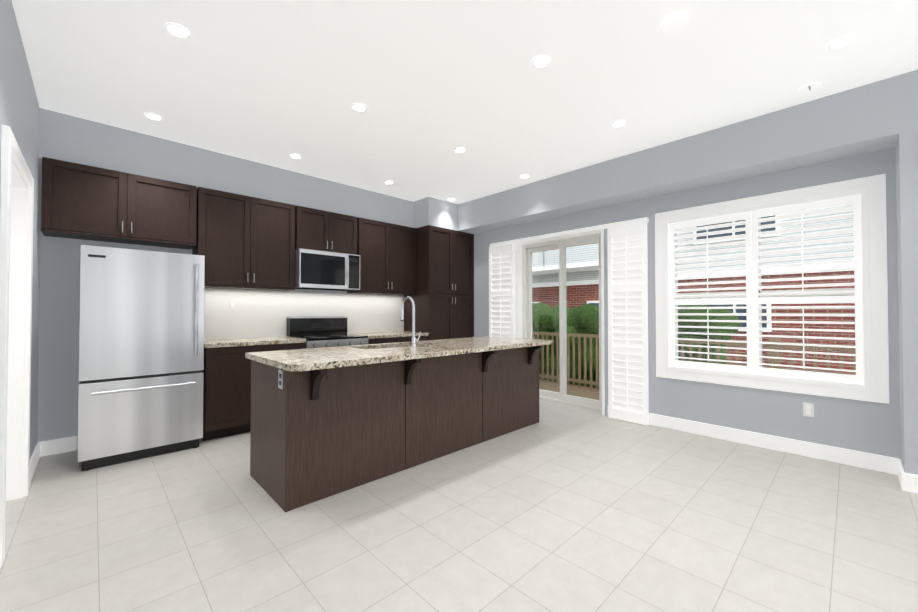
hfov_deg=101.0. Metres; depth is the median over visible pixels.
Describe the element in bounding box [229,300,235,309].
light switch
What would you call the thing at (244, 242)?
upper cabinet
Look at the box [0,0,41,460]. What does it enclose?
wall
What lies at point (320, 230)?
upper cabinet
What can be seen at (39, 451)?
baseboard
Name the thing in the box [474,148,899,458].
wall
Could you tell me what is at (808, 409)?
outlet
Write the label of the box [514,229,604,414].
sliding door
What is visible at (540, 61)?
recessed light
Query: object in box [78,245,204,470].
fridge
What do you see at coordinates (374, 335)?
countertop
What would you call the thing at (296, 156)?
recessed light
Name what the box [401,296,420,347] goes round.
faucet
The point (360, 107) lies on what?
recessed light
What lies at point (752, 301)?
window shutters
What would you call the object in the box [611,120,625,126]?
recessed light
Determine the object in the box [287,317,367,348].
range
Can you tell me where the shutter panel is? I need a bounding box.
[607,222,648,424]
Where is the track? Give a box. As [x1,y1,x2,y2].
[490,217,648,246]
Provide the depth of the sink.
3.73 m
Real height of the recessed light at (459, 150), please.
0.007 m
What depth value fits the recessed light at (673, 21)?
2.13 m
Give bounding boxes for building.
[532,205,854,374]
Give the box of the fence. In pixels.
[532,328,855,389]
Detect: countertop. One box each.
[204,336,305,347]
[245,336,552,371]
[350,331,428,338]
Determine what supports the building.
on the ground
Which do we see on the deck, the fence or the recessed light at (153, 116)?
the fence
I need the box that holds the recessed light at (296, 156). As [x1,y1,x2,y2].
[289,154,301,158]
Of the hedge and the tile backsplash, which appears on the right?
the hedge
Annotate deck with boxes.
[539,379,598,399]
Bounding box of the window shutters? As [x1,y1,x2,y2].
[669,195,863,383]
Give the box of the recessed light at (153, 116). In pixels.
[144,112,162,119]
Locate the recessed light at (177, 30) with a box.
[165,23,190,38]
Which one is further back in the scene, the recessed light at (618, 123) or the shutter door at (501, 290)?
the shutter door at (501, 290)
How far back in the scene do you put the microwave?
4.59 m
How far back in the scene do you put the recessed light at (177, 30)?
2.22 m
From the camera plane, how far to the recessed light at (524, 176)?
4.62 m
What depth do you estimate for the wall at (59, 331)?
3.31 m
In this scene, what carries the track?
attached to the wall at (865, 426)
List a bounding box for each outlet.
[278,370,282,388]
[803,402,813,416]
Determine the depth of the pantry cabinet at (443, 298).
5.65 m
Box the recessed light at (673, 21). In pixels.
[660,11,686,31]
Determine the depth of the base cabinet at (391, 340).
5.01 m
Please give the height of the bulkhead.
0.409 m
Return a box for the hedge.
[532,302,739,387]
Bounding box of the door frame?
[0,125,33,567]
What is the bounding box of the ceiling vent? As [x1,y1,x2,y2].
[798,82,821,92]
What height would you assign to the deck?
0.240 m
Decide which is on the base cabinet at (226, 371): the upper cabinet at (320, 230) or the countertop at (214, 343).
the countertop at (214, 343)
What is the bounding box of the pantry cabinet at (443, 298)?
[404,225,473,339]
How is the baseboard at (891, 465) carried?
attached to the wall at (865, 426)
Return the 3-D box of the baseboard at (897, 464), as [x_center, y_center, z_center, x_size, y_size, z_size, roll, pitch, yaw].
[3.187,1.210,2.730,0.300,0.125,0.016,1,-1,-44]
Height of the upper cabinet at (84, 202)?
0.596 m
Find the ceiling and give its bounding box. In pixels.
[12,0,917,203]
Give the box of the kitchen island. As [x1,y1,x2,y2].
[250,344,548,511]
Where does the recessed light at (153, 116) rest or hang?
in the ceiling
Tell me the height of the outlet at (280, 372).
0.115 m
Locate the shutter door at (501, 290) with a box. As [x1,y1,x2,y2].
[489,244,513,337]
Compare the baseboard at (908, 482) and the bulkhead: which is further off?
the bulkhead
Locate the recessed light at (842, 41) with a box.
[827,34,855,48]
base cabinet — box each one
[201,343,304,440]
[368,336,427,343]
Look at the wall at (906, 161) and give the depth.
2.61 m
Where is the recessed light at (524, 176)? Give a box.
[519,174,529,177]
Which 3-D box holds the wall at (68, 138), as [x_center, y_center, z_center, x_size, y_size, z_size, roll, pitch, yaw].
[-1.798,-1.382,4.547,4.360,0.409,0.600,1,-1,-44]
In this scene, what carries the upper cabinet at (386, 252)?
attached to the wall at (59, 331)
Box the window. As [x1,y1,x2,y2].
[655,174,889,403]
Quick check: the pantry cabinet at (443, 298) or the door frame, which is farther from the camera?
the pantry cabinet at (443, 298)
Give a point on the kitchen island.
(326, 422)
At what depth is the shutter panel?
4.21 m
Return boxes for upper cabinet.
[41,157,196,249]
[192,187,294,290]
[295,205,356,254]
[347,217,415,294]
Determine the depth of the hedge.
7.37 m
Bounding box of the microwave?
[295,248,359,290]
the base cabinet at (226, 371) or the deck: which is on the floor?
the base cabinet at (226, 371)
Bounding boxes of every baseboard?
[29,441,44,484]
[608,413,892,473]
[893,458,902,474]
[897,469,917,493]
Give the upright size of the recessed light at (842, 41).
0.007 m
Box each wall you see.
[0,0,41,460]
[37,232,346,449]
[39,108,457,230]
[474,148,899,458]
[895,69,917,474]
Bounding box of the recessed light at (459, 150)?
[454,147,465,152]
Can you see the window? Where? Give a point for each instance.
(871, 191)
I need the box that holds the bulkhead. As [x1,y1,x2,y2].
[458,75,898,233]
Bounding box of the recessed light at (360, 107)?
[351,103,366,111]
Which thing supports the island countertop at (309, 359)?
on the kitchen island
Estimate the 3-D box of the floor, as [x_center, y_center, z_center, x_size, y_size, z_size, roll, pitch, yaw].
[0.503,1.297,2.385,5.020,0.060,7.150,1,-1,-44]
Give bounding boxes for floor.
[0,399,917,611]
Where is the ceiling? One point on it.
(431, 85)
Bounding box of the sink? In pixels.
[393,344,400,347]
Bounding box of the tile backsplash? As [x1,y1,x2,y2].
[204,288,403,339]
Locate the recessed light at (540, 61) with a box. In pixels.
[532,55,550,67]

